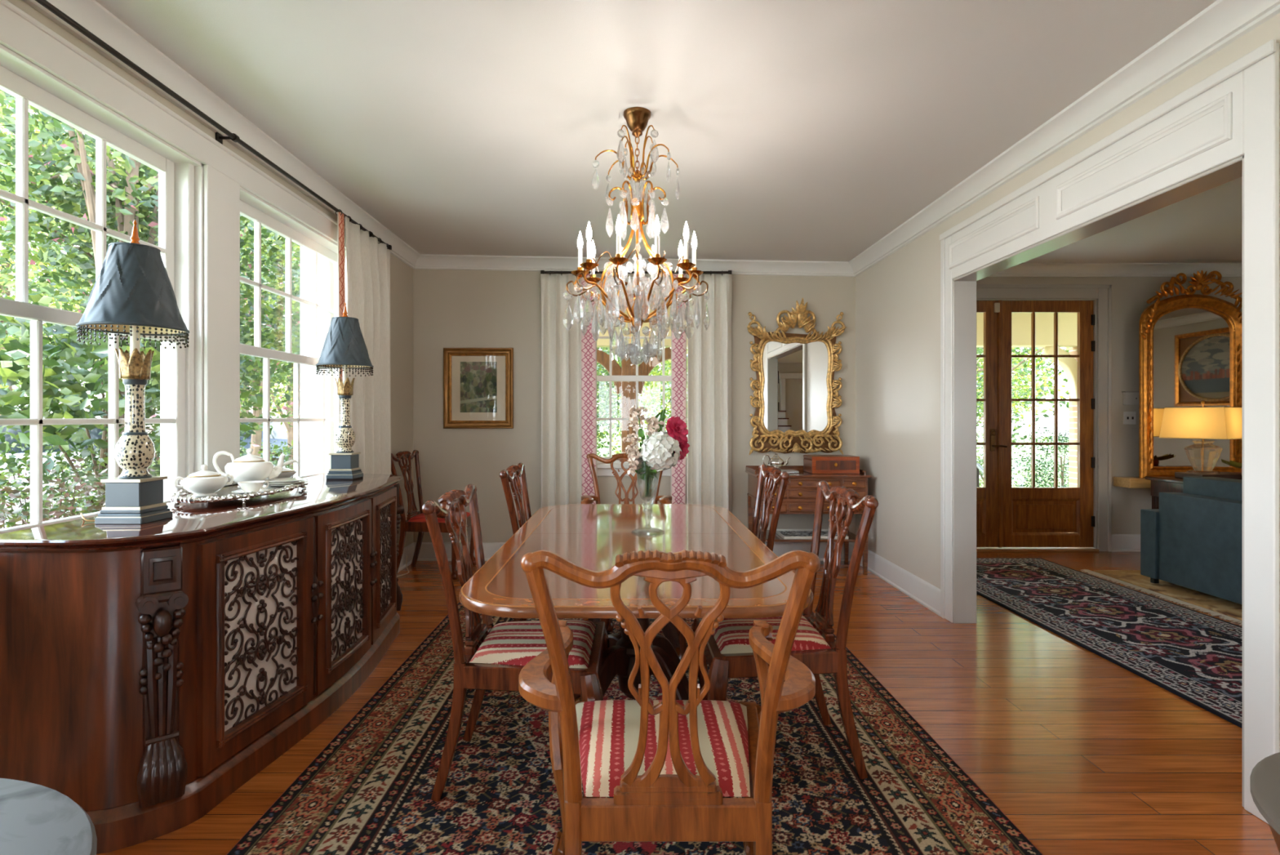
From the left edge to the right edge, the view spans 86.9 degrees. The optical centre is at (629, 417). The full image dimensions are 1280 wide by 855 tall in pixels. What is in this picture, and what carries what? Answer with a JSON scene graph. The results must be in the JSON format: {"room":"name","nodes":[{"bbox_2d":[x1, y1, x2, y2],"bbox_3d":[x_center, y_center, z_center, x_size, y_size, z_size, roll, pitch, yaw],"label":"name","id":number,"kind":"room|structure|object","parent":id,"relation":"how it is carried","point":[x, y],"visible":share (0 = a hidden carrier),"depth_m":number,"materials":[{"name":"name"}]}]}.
{"room":"dining room","nodes":[
{"label":"dining room","id":0,"kind":"room"},
{"bbox_2d":[0,0,413,547],"bbox_3d":[-2.000,-0.130,0.000,0.160,2.800,12.300,0,0,0],"label":"wall","id":1,"kind":"structure","parent":0,"point":[401,273],"depth_m":5.54,"materials":[{"name":"beige paint"}]},
{"bbox_2d":[0,44,203,533],"bbox_3d":[-1.975,-0.345,2.255,0.210,1.590,1.630,0,0,0],"label":"window","id":2,"kind":"structure","parent":1,"relation":"in","point":[180,176],"depth_m":2.62,"materials":[{"name":"white paint"}]},
{"bbox_2d":[0,0,346,482],"bbox_3d":[-1.904,-0.374,3.135,0.032,1.789,3.590,0,0,0],"label":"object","id":3,"kind":"structure","parent":1,"relation":"attached to","point":[224,171],"depth_m":3.07,"materials":[{"name":"white paint"}]},
{"bbox_2d":[35,0,391,249],"bbox_3d":[-1.870,-1.305,3.030,0.098,0.100,4.324,0,0,0],"label":"curtain rod","id":4,"kind":"object","parent":1,"relation":"attached to","point":[45,3],"visible":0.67,"depth_m":2.79,"materials":[{"name":"grey metal"}]},
{"bbox_2d":[337,211,391,474],"bbox_3d":[-1.840,-0.023,4.729,0.124,2.555,0.968,0,0,0],"label":"linen curtain","id":5,"kind":"object","parent":4,"relation":"hanging from","point":[364,277],"visible":0.55,"depth_m":4.71,"materials":[{"name":"white fabric"}]},
{"bbox_2d":[22,0,420,268],"bbox_3d":[-1.876,-1.386,0.000,0.088,0.132,12.000,0,0,0],"label":"trim","id":6,"kind":"structure","parent":1,"relation":"attached to","point":[91,15],"depth_m":2.93,"materials":[{"name":"white paint"}]},
{"bbox_2d":[240,186,346,477],"bbox_3d":[-1.975,-0.345,4.048,0.210,1.590,1.565,0,0,0],"label":"window","id":7,"kind":"structure","parent":1,"relation":"in","point":[254,208],"depth_m":4.01,"materials":[{"name":"white paint"}]},
{"bbox_2d":[413,268,855,542],"bbox_3d":[0.105,-0.130,6.075,4.050,2.800,0.150,0,0,0],"label":"wall","id":8,"kind":"structure","parent":0,"point":[452,308],"depth_m":6.00,"materials":[{"name":"beige paint"}]},
{"bbox_2d":[443,347,513,428],"bbox_3d":[-1.339,-0.260,5.984,0.618,0.714,0.031,0,0,0],"label":"framed picture","id":9,"kind":"object","parent":8,"relation":"attached to","point":[478,382],"visible":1,"depth_m":5.99,"materials":[{"name":"gold metal"}]},
{"bbox_2d":[460,361,497,412],"bbox_3d":[-1.339,-0.270,5.992,0.325,0.450,0.001,0,0,0],"label":"print","id":10,"kind":"object","parent":9,"relation":"attached to","point":[478,380],"depth_m":5.99},
{"bbox_2d":[413,542,854,560],"bbox_3d":[0.045,1.190,5.987,3.930,0.160,0.026,0,0,0],"label":"baseboard","id":11,"kind":"structure","parent":8,"relation":"attached to","point":[427,553],"depth_m":5.98,"materials":[{"name":"white paint"}]},
{"bbox_2d":[413,253,855,276],"bbox_3d":[0.045,-1.351,5.956,3.930,0.201,0.088,0,0,0],"label":"trim","id":12,"kind":"structure","parent":8,"relation":"attached to","point":[424,261],"depth_m":5.96,"materials":[{"name":"white paint"}]},
{"bbox_2d":[540,270,732,274],"bbox_3d":[0.060,-1.265,5.930,1.664,0.100,0.134,0,0,0],"label":"curtain rod","id":13,"kind":"object","parent":8,"relation":"attached to","point":[730,272],"visible":0.49,"depth_m":5.88,"materials":[{"name":"grey metal"}]},
{"bbox_2d":[540,273,596,507],"bbox_3d":[-0.525,0.002,5.883,0.497,2.505,0.126,0,0,0],"label":"linen curtain","id":14,"kind":"object","parent":13,"relation":"hanging from","point":[568,357],"visible":0.7,"depth_m":5.89,"materials":[{"name":"white fabric"}]},
{"bbox_2d":[671,273,732,513],"bbox_3d":[0.631,0.002,5.882,0.552,2.505,0.126,0,0,0],"label":"linen curtain","id":15,"kind":"object","parent":13,"relation":"hanging from","point":[706,480],"visible":0.75,"depth_m":5.89,"materials":[{"name":"white fabric"}]},
{"bbox_2d":[596,288,687,468],"bbox_3d":[0.068,-0.345,6.050,1.135,1.590,0.200,0,0,0],"label":"window","id":16,"kind":"structure","parent":8,"relation":"in","point":[616,464],"depth_m":6.05,"materials":[{"name":"white paint"}]},
{"bbox_2d":[596,276,687,475],"bbox_3d":[0.068,-0.362,5.984,1.295,1.764,0.032,0,0,0],"label":"trim","id":17,"kind":"structure","parent":8,"relation":"attached to","point":[600,472],"depth_m":5.98,"materials":[{"name":"white paint"}]},
{"bbox_2d":[746,297,846,454],"bbox_3d":[1.470,-0.354,5.926,0.877,1.372,0.140,0,0,0],"label":"gilt mirror","id":18,"kind":"object","parent":8,"relation":"attached to","point":[795,392],"visible":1,"depth_m":5.97,"materials":[{"name":"gold glass"}]},
{"bbox_2d":[763,341,828,431],"bbox_3d":[1.470,-0.271,5.973,0.605,0.831,0.006,0,0,0],"label":"mirror glass","id":19,"kind":"object","parent":18,"relation":"attached to","point":[796,373],"depth_m":5.97,"materials":[{"name":"white"}]},
{"bbox_2d":[95,0,1216,261],"bbox_3d":[-0.005,-1.496,0.000,4.150,0.268,12.300,0,0,0],"label":"ceiling","id":20,"kind":"structure","parent":0,"point":[793,130],"depth_m":2.93,"materials":[{"name":"white paint"}]},
{"bbox_2d":[563,106,710,364],"bbox_3d":[0.033,-0.820,3.102,0.675,1.155,0.636,0,0,0],"label":"chandelier","id":21,"kind":"object","parent":20,"relation":"hanging from","point":[639,303],"visible":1,"depth_m":3.04,"materials":[{"name":"brown metal"}]},
{"bbox_2d":[96,551,1279,854],"bbox_3d":[3.060,1.330,0.225,10.280,0.120,12.750,0,0,0],"label":"floor","id":22,"kind":"structure","parent":0,"point":[1084,753],"depth_m":2.76,"materials":[{"name":"brown wood"}]},
{"bbox_2d":[0,777,97,854],"bbox_3d":[-1.020,0.907,0.630,0.822,0.713,0.822,0,0,0],"label":"side table","id":23,"kind":"object","parent":22,"relation":"on","point":[35,819],"visible":1,"depth_m":0.92,"materials":[{"name":"grey stone"}]},
{"bbox_2d":[0,473,404,853],"bbox_3d":[-1.573,0.810,3.087,0.645,0.919,2.305,0,0,0],"label":"sideboard","id":24,"kind":"object","parent":22,"relation":"on","point":[149,672],"visible":1,"depth_m":2.14,"materials":[{"name":"brown wood"}]},
{"bbox_2d":[75,219,189,524],"bbox_3d":[-1.677,-0.160,2.290,0.310,1.022,0.310,0,0,-23],"label":"table lamp","id":25,"kind":"object","parent":24,"relation":"on","point":[132,293],"visible":1,"depth_m":2.24,"materials":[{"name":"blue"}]},
{"bbox_2d":[169,475,307,506],"bbox_3d":[-1.698,0.325,2.999,0.423,0.052,0.928,0,0,-6],"label":"tray","id":26,"kind":"object","parent":24,"relation":"on","point":[224,493],"visible":0.64,"depth_m":2.73,"materials":[{"name":"silver metal"}]},
{"bbox_2d":[173,464,233,497],"bbox_3d":[-1.725,0.256,2.740,0.154,0.131,0.168,0,0,-4],"label":"sugar bowl","id":27,"kind":"object","parent":26,"relation":"on","point":[205,482],"visible":1,"depth_m":2.70,"materials":[{"name":"white ceramic"}]},
{"bbox_2d":[213,448,285,488],"bbox_3d":[-1.744,0.232,3.102,0.172,0.180,0.248,0,0,28],"label":"teapot","id":28,"kind":"object","parent":26,"relation":"on","point":[248,467],"visible":0.91,"depth_m":3.05,"materials":[{"name":"white ceramic"}]},
{"bbox_2d":[224,540,298,727],"bbox_3d":[-1.341,0.772,2.464,0.018,0.594,0.434,0,0,8],"label":"grille","id":29,"kind":"object","parent":24,"relation":"attached to","point":[261,581],"depth_m":2.45,"materials":[{"name":"brown metal"}]},
{"bbox_2d":[315,302,373,479],"bbox_3d":[-1.655,-0.160,3.930,0.310,1.022,0.310,0,0,-23],"label":"table lamp","id":30,"kind":"object","parent":24,"relation":"on","point":[344,347],"visible":1,"depth_m":3.87,"materials":[{"name":"ceramic"}]},
{"bbox_2d":[331,517,364,660],"bbox_3d":[-1.294,0.772,3.093,0.023,0.594,0.416,0,0,0],"label":"grille","id":31,"kind":"object","parent":24,"relation":"attached to","point":[347,534],"depth_m":3.08,"materials":[{"name":"brown metal"}]},
{"bbox_2d":[380,502,391,615],"bbox_3d":[-1.345,0.772,3.694,0.018,0.594,0.379,0,0,-8],"label":"grille","id":32,"kind":"object","parent":24,"relation":"attached to","point":[385,508],"depth_m":3.74,"materials":[{"name":"brown metal"}]},
{"bbox_2d":[391,449,475,579],"bbox_3d":[-1.602,0.776,5.562,0.580,0.996,0.609,0,0,3],"label":"dining chair","id":33,"kind":"object","parent":22,"relation":"on","point":[415,521],"visible":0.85,"depth_m":5.50,"materials":[{"name":"brown wood"}]},
{"bbox_2d":[407,511,470,522],"bbox_3d":[-1.563,0.810,5.559,0.398,0.040,0.476,0,0,3],"label":"seat cushion","id":34,"kind":"object","parent":33,"relation":"on","point":[413,517],"depth_m":5.40,"materials":[{"name":"red fabric"}]},
{"bbox_2d":[226,601,1043,854],"bbox_3d":[0.015,1.264,2.990,2.352,0.011,4.172,0,0,0],"label":"area rug","id":35,"kind":"object","parent":22,"relation":"on","point":[369,791],"visible":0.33,"depth_m":2.29,"materials":[{"name":"fabric"}]},
{"bbox_2d":[421,484,609,801],"bbox_3d":[-0.372,0.762,2.430,0.580,0.996,0.609,0,0,1],"label":"dining chair","id":36,"kind":"object","parent":35,"relation":"on","point":[516,643],"visible":0.88,"depth_m":2.26,"materials":[{"name":"brown wood"}]},
{"bbox_2d":[469,619,595,668],"bbox_3d":[-0.333,0.796,2.430,0.398,0.040,0.476,0,0,1],"label":"seat cushion","id":37,"kind":"object","parent":36,"relation":"on","point":[516,643],"depth_m":2.33,"materials":[{"name":"fabric"}]},
{"bbox_2d":[499,462,613,631],"bbox_3d":[-0.372,0.762,3.700,0.580,0.996,0.609,0,0,0],"label":"dining chair","id":38,"kind":"object","parent":35,"relation":"on","point":[513,474],"visible":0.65,"depth_m":3.63,"materials":[{"name":"brown wood"}]},
{"bbox_2d":[580,453,671,503],"bbox_3d":[-0.020,0.762,4.719,0.654,0.996,0.635,0,0,0],"label":"armchair","id":39,"kind":"object","parent":35,"relation":"on","point":[622,457],"visible":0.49,"depth_m":4.96,"materials":[{"name":"brown wood"}]},
{"bbox_2d":[458,503,813,701],"bbox_3d":[0.020,0.880,2.935,1.074,0.728,2.190,0,0,0],"label":"dining table","id":40,"kind":"object","parent":35,"relation":"on","point":[590,536],"visible":0.56,"depth_m":2.57,"materials":[{"name":"brown wood"}]},
{"bbox_2d":[631,455,664,534],"bbox_3d":[0.084,0.343,3.030,0.137,0.345,0.137,0,0,-22],"label":"flower vase","id":41,"kind":"object","parent":40,"relation":"on","point":[647,479],"visible":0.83,"depth_m":3.00,"materials":[{"name":"clear glass"}]},
{"bbox_2d":[628,404,647,442],"bbox_3d":[0.040,0.149,3.040,0.086,0.413,0.079,0,0,0],"label":"flower","id":42,"kind":"object","parent":41,"relation":"in","point":[634,412],"visible":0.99,"depth_m":3.04,"materials":[{"name":"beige plant"}]},
{"bbox_2d":[634,455,660,504],"bbox_3d":[0.084,0.280,3.030,0.131,0.219,0.131,0,0,0],"label":"stems","id":43,"kind":"object","parent":41,"relation":"on","point":[647,480],"depth_m":2.99,"materials":[{"name":"green plant"}]},
{"bbox_2d":[640,431,681,471],"bbox_3d":[0.137,0.208,2.991,0.180,0.294,0.179,0,0,-28],"label":"hydrangea","id":44,"kind":"object","parent":41,"relation":"in","point":[657,450],"visible":0.99,"depth_m":2.94,"materials":[{"name":"white plant"}]},
{"bbox_2d":[665,416,688,441],"bbox_3d":[0.176,0.175,3.007,0.188,0.362,0.082,0,0,-9],"label":"peony","id":45,"kind":"object","parent":41,"relation":"in","point":[676,428],"visible":0.91,"depth_m":3.00,"materials":[{"name":"pink"}]},
{"bbox_2d":[518,549,820,854],"bbox_3d":[0.082,0.762,1.641,0.654,0.996,0.635,0,0,0],"label":"armchair","id":46,"kind":"object","parent":35,"relation":"on","point":[668,765],"visible":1,"depth_m":1.41,"materials":[{"name":"brown wood"}]},
{"bbox_2d":[575,699,750,796],"bbox_3d":[0.082,0.796,1.679,0.500,0.040,0.453,0,0,0],"label":"seat cushion","id":47,"kind":"object","parent":46,"relation":"on","point":[608,731],"depth_m":1.62,"materials":[{"name":"fabric"}]},
{"bbox_2d":[675,463,790,660],"bbox_3d":[0.502,0.762,3.600,0.580,0.996,0.609,0,0,0],"label":"dining chair","id":48,"kind":"object","parent":35,"relation":"on","point":[773,476],"visible":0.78,"depth_m":3.53,"materials":[{"name":"brown wood"}]},
{"bbox_2d":[691,480,878,778],"bbox_3d":[0.552,0.762,2.565,0.580,0.996,0.609,0,0,-1],"label":"dining chair","id":49,"kind":"object","parent":35,"relation":"on","point":[728,653],"visible":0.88,"depth_m":2.38,"materials":[{"name":"brown wood"}]},
{"bbox_2d":[713,615,831,653],"bbox_3d":[0.513,0.796,2.565,0.398,0.040,0.476,0,0,-1],"label":"seat cushion","id":50,"kind":"object","parent":49,"relation":"on","point":[731,636],"depth_m":2.43,"materials":[{"name":"fabric"}]},
{"bbox_2d":[745,465,871,574],"bbox_3d":[1.485,0.848,5.688,0.924,0.845,0.563,0,0,0],"label":"chest","id":51,"kind":"object","parent":22,"relation":"on","point":[800,495],"visible":0.53,"depth_m":5.44,"materials":[{"name":"brown wood"}]},
{"bbox_2d":[756,529,856,542],"bbox_3d":[1.485,0.999,5.707,0.860,0.018,0.475,0,0,0],"label":"shelf","id":52,"kind":"object","parent":51,"relation":"attached to","point":[851,536],"depth_m":5.48,"materials":[{"name":"brown wood"}]},
{"bbox_2d":[776,528,848,538],"bbox_3d":[1.520,0.979,5.670,0.524,0.022,0.364,0,0,0],"label":"tray","id":53,"kind":"object","parent":51,"relation":"on","point":[784,533],"visible":0.73,"depth_m":5.67,"materials":[{"name":"silver metal"}]},
{"bbox_2d":[803,454,859,473],"bbox_3d":[1.700,0.393,5.698,0.392,0.142,0.286,0,0,0],"label":"box","id":54,"kind":"object","parent":51,"relation":"on","point":[812,464],"visible":1,"depth_m":5.56,"materials":[{"name":"brown wood"}]},
{"bbox_2d":[976,557,1242,728],"bbox_3d":[3.090,1.264,3.875,1.178,0.011,4.338,0,0,0],"label":"runner rug","id":55,"kind":"object","parent":22,"relation":"on","point":[1195,656],"visible":0.82,"depth_m":4.06,"materials":[{"name":"fabric"}]},
{"bbox_2d":[1081,568,1242,624],"bbox_3d":[5.547,1.264,3.549,3.645,0.011,4.107,0,0,0],"label":"living room rug","id":56,"kind":"object","parent":22,"relation":"on","point":[1216,606],"visible":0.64,"depth_m":4.82,"materials":[{"name":"fabric"}]},
{"bbox_2d":[1140,476,1242,604],"bbox_3d":[4.402,0.850,3.900,0.935,0.820,2.600,0,0,0],"label":"sofa","id":57,"kind":"object","parent":56,"relation":"on","point":[1193,540],"visible":0.72,"depth_m":4.72,"materials":[{"name":"teal fabric"}]},
{"bbox_2d":[1182,476,1242,500],"bbox_3d":[4.230,0.623,4.666,0.220,0.365,0.720,0,0,0],"label":"cushion","id":58,"kind":"object","parent":57,"relation":"on","point":[1214,486],"depth_m":4.77,"materials":[{"name":"teal fabric"}]},
{"bbox_2d":[1144,476,1182,508],"bbox_3d":[5.325,0.904,5.890,1.250,0.732,0.540,0,0,0],"label":"console table","id":59,"kind":"object","parent":22,"relation":"on","point":[1158,484],"visible":0.07,"depth_m":6.00,"materials":[{"name":"brown wood"}]},
{"bbox_2d":[1174,471,1242,479],"bbox_3d":[5.100,0.511,5.870,0.480,0.052,0.300,0,0,0],"label":"book","id":60,"kind":"object","parent":59,"relation":"on","point":[1177,474],"visible":0.54,"depth_m":5.79,"materials":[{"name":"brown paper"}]},
{"bbox_2d":[1158,400,1242,474],"bbox_3d":[4.990,0.167,5.870,0.476,0.634,0.476,0,0,-32],"label":"table lamp","id":61,"kind":"object","parent":60,"relation":"on","point":[1202,422],"visible":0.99,"depth_m":5.77,"materials":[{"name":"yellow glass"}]},
{"bbox_2d":[1249,751,1279,853],"bbox_3d":[1.190,0.910,0.810,0.656,0.720,0.656,0,0,0],"label":"chair","id":62,"kind":"object","parent":22,"relation":"on","point":[1264,777],"visible":1,"depth_m":1.00,"materials":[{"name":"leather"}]},
{"bbox_2d":[855,13,1279,751],"bbox_3d":[2.070,-0.105,2.400,0.120,2.750,7.200,0,0,0],"label":"wall","id":63,"kind":"structure","parent":0,"point":[898,297],"depth_m":4.81,"materials":[{"name":"beige paint"}]},
{"bbox_2d":[860,549,940,616],"bbox_3d":[1.997,1.190,5.150,0.026,0.160,1.700,0,0,0],"label":"baseboard","id":64,"kind":"structure","parent":63,"relation":"attached to","point":[924,593],"depth_m":4.86,"materials":[{"name":"white paint"}]},
{"bbox_2d":[848,0,1279,276],"bbox_3d":[1.966,-1.317,2.400,0.088,0.132,7.200,0,0,0],"label":"trim","id":65,"kind":"structure","parent":63,"relation":"attached to","point":[1223,22],"depth_m":2.82,"materials":[{"name":"white paint"}]},
{"bbox_2d":[952,155,1244,807],"bbox_3d":[2.073,0.120,3.183,0.150,2.300,2.205,0,0,0],"label":"trim","id":66,"kind":"structure","parent":63,"relation":"attached to","point":[964,286],"depth_m":4.16,"materials":[{"name":"white paint"}]},
{"bbox_2d":[939,39,1279,823],"bbox_3d":[1.993,0.052,3.190,0.034,2.435,2.230,0,0,0],"label":"trim","id":67,"kind":"structure","parent":63,"relation":"attached to","point":[1233,113],"depth_m":2.18,"materials":[{"name":"white paint"}]},
{"bbox_2d":[976,276,1242,533],"bbox_3d":[5.165,-0.130,6.500,6.070,2.800,0.160,0,0,0],"label":"wall","id":68,"kind":"structure","parent":0,"point":[1130,295],"depth_m":6.42,"materials":[{"name":"beige paint"}]},
{"bbox_2d":[976,300,1007,546],"bbox_3d":[3.093,0.062,6.425,0.946,2.355,0.120,0,0,0],"label":"door","id":69,"kind":"structure","parent":68,"relation":"in","point":[987,495],"depth_m":6.44,"materials":[{"name":"brown wood"}]},
{"bbox_2d":[976,546,1098,551],"bbox_3d":[3.525,1.259,6.485,1.850,0.022,0.190,0,0,0],"label":"trim","id":70,"kind":"structure","parent":68,"relation":"attached to","point":[978,548],"depth_m":6.40,"materials":[{"name":"brown wood"}]},
{"bbox_2d":[976,284,1111,551],"bbox_3d":[3.527,0.005,6.484,2.075,2.530,0.192,0,0,0],"label":"trim","id":71,"kind":"structure","parent":68,"relation":"attached to","point":[1100,294],"depth_m":6.40,"materials":[{"name":"grey paint"}]},
{"bbox_2d":[997,300,1094,547],"bbox_3d":[3.977,0.062,6.450,0.930,2.355,0.069,0,0,0],"label":"door","id":72,"kind":"structure","parent":68,"relation":"in","point":[1033,516],"depth_m":6.44,"materials":[{"name":"brown wood"}]},
{"bbox_2d":[987,262,1242,276],"bbox_3d":[5.065,-1.404,6.376,5.870,0.132,0.088,0,0,0],"label":"trim","id":73,"kind":"structure","parent":68,"relation":"attached to","point":[1023,269],"depth_m":6.38,"materials":[{"name":"white paint"}]},
{"bbox_2d":[1111,533,1140,551],"bbox_3d":[6.285,1.190,6.407,3.430,0.160,0.026,0,0,0],"label":"baseboard","id":74,"kind":"structure","parent":68,"relation":"attached to","point":[1120,542],"depth_m":6.40,"materials":[{"name":"white paint"}]},
{"bbox_2d":[1113,476,1151,488],"bbox_3d":[5.190,0.606,6.309,1.180,0.088,0.219,0,0,0],"label":"wall ledge","id":75,"kind":"object","parent":68,"relation":"attached to","point":[1124,482],"visible":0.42,"depth_m":6.20,"materials":[{"name":"brown wood"}]},
{"bbox_2d":[1138,270,1242,478],"bbox_3d":[5.205,-0.391,6.191,1.056,1.904,0.138,0,0,0],"label":"mirror","id":76,"kind":"object","parent":75,"relation":"on","point":[1190,344],"visible":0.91,"depth_m":6.25,"materials":[{"name":"gold glass"}]},
{"bbox_2d":[1153,307,1231,466],"bbox_3d":[5.205,-0.279,6.251,0.736,1.470,0.006,0,0,0],"label":"mirror glass","id":77,"kind":"object","parent":76,"relation":"attached to","point":[1192,346],"depth_m":6.25,"materials":[{"name":"silver"}]},
{"bbox_2d":[1023,176,1242,262],"bbox_3d":[5.135,-1.540,0.225,6.130,0.180,12.750,0,0,0],"label":"ceiling","id":78,"kind":"structure","parent":0,"point":[1206,226],"depth_m":5.43,"materials":[{"name":"white paint"}]},
{"bbox_3d":[3.500,1.515,8.000,10.200,0.410,2.800,0,0,0],"label":"floor","id":79,"kind":"structure","parent":0,"visible":0},
{"bbox_2d":[596,346,671,453],"bbox_3d":[0.000,0.180,9.020,1.165,2.258,0.210,0,0,0],"label":"porch post","id":80,"kind":"object","parent":79,"relation":"on","point":[627,389],"visible":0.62,"depth_m":8.91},
{"bbox_2d":[596,307,1077,346],"bbox_3d":[3.500,-1.200,9.020,10.200,0.500,0.240,0,0,0],"label":"beam","id":81,"kind":"structure","parent":80,"relation":"on","point":[1020,322],"depth_m":8.90,"materials":[{"name":"beige"}]},
{"bbox_2d":[1040,345,1077,487],"bbox_3d":[5.969,0.161,9.020,0.862,2.297,0.400,0,0,0],"label":"brick column","id":82,"kind":"structure","parent":79,"relation":"on","point":[1069,365],"depth_m":9.06,"materials":[{"name":"beige"}]},
{"label":"outside","id":83,"kind":"structure","parent":0,"visible":0},
{"bbox_2d":[0,466,300,528],"bbox_3d":[-10.200,1.715,23.000,10.600,0.010,74.000,0,0,0],"label":"driveway","id":84,"kind":"structure","parent":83,"point":[14,508],"depth_m":12.71,"materials":[{"name":"concrete"}]},
{"bbox_2d":[0,98,95,415],"bbox_3d":[-14.217,-3.241,15.906,7.473,9.947,7.973,0,0,24],"label":"oak tree","id":85,"kind":"object","parent":84,"relation":"on","point":[6,264],"visible":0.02,"depth_m":15.49,"materials":[{"name":"green plant"}]},
{"bbox_2d":[0,417,160,503],"bbox_3d":[-10.909,0.858,12.677,1.830,1.700,4.450,0,0,21],"label":"car","id":86,"kind":"object","parent":84,"relation":"on","point":[94,433],"visible":0.02,"depth_m":11.71,"materials":[{"name":"white paint"}]},
{"bbox_2d":[0,95,299,365],"bbox_3d":[-10.518,-3.301,15.469,8.257,10.052,8.848,0,0,3],"label":"oak tree","id":87,"kind":"object","parent":84,"relation":"on","point":[32,275],"visible":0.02,"depth_m":13.38,"materials":[{"name":"green plant"}]},
{"bbox_2d":[62,210,300,457],"bbox_3d":[-5.661,-0.963,9.942,4.710,5.387,4.235,0,0,-44],"label":"tree","id":88,"kind":"object","parent":84,"relation":"on","point":[256,437],"visible":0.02,"depth_m":9.95,"materials":[{"name":"green plant"}]},
{"bbox_2d":[240,236,300,476],"bbox_3d":[-6.506,-1.163,13.544,4.541,5.788,5.120,0,0,-8],"label":"tree","id":89,"kind":"object","parent":84,"relation":"on","point":[290,431],"visible":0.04,"depth_m":13.51,"materials":[{"name":"green plant"}]},
{"bbox_2d":[240,422,300,468],"bbox_3d":[-11.603,0.858,20.275,1.830,1.700,4.450,0,0,7],"label":"car","id":90,"kind":"object","parent":84,"relation":"on","point":[277,434],"visible":0.03,"depth_m":20.54,"materials":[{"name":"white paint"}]},
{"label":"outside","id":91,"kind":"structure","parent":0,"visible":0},
{"bbox_2d":[299,430,1068,487],"bbox_3d":[-15.000,1.870,30.000,110.000,0.300,120.000,0,0,0],"label":"ground","id":92,"kind":"structure","parent":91,"point":[604,450],"depth_m":31.43,"materials":[{"name":"green plant"}]},
{"bbox_2d":[0,286,271,511],"bbox_3d":[-3.680,0.359,4.662,2.191,2.738,2.288,0,0,-37],"label":"tree","id":93,"kind":"object","parent":92,"relation":"on","point":[14,362],"visible":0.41,"depth_m":4.33,"materials":[{"name":"green plant"}]},
{"bbox_2d":[0,89,273,433],"bbox_3d":[-4.010,-0.909,5.521,2.803,5.265,2.854,0,0,-9],"label":"tree","id":94,"kind":"object","parent":92,"relation":"on","point":[77,157],"visible":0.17,"depth_m":5.08,"materials":[{"name":"green plant"}]},
{"bbox_2d":[0,427,292,528],"bbox_3d":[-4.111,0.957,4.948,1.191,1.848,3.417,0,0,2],"label":"hedge","id":95,"kind":"object","parent":92,"relation":"on","point":[11,463],"visible":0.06,"depth_m":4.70,"materials":[{"name":"green plant"}]},
{"bbox_2d":[0,102,300,471],"bbox_3d":[-4.569,-0.702,6.476,4.043,4.859,4.082,0,0,-11],"label":"tree","id":96,"kind":"object","parent":92,"relation":"on","point":[272,340],"visible":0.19,"depth_m":6.03,"materials":[{"name":"green plant"}]},
{"bbox_2d":[48,440,300,516],"bbox_3d":[-6.938,1.110,12.231,1.212,1.406,7.662,0,0,0],"label":"hedge","id":97,"kind":"object","parent":92,"relation":"on","point":[286,448],"visible":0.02,"depth_m":12.87,"materials":[{"name":"green plant"}]},
{"bbox_2d":[300,245,333,475],"bbox_3d":[-2.500,-0.005,5.490,0.240,3.450,0.260,0,0,0],"label":"window","id":98,"kind":"structure","parent":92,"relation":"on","point":[309,380],"depth_m":5.36,"materials":[{"name":"white paint"}]},
{"bbox_2d":[596,346,649,456],"bbox_3d":[-1.051,-0.596,12.789,3.011,4.632,3.293,0,0,28],"label":"dogwood","id":99,"kind":"object","parent":92,"relation":"on","point":[602,389],"visible":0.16,"depth_m":12.52,"materials":[{"name":"green plant"}]},
{"bbox_2d":[596,346,687,455],"bbox_3d":[-1.496,-4.237,24.739,12.452,12.008,11.552,0,0,15],"label":"oak tree","id":100,"kind":"object","parent":92,"relation":"on","point":[619,422],"visible":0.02,"depth_m":24.82,"materials":[{"name":"green plant"}]},
{"bbox_2d":[613,346,687,438],"bbox_3d":[1.254,-0.599,13.480,3.826,4.648,3.646,0,0,-26],"label":"dogwood","id":101,"kind":"object","parent":92,"relation":"on","point":[650,393],"visible":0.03,"depth_m":13.18,"materials":[{"name":"green plant"}]},
{"bbox_2d":[976,346,1051,475],"bbox_3d":[6.163,-0.205,12.382,2.837,3.866,2.823,0,0,-44],"label":"dogwood","id":102,"kind":"object","parent":92,"relation":"on","point":[980,350],"visible":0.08,"depth_m":11.88,"materials":[{"name":"green plant"}]},
{"bbox_2d":[976,346,1070,430],"bbox_3d":[8.376,-1.968,16.755,6.647,7.431,6.666,0,0,35],"label":"oak tree","id":103,"kind":"object","parent":92,"relation":"on","point":[1020,363],"visible":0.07,"depth_m":16.27,"materials":[{"name":"green plant"}]},
{"bbox_2d":[976,346,1072,440],"bbox_3d":[12.349,-4.271,26.228,14.301,12.067,11.946,0,0,-5],"label":"oak tree","id":104,"kind":"object","parent":92,"relation":"on","point":[1044,411],"visible":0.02,"depth_m":24.48,"materials":[{"name":"green plant"}]},
{"bbox_2d":[1011,418,1068,487],"bbox_3d":[7.067,0.869,11.067,1.897,1.708,1.736,0,0,-32],"label":"bush","id":105,"kind":"object","parent":92,"relation":"on","point":[1061,466],"visible":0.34,"depth_m":11.29,"materials":[{"name":"green plant"}]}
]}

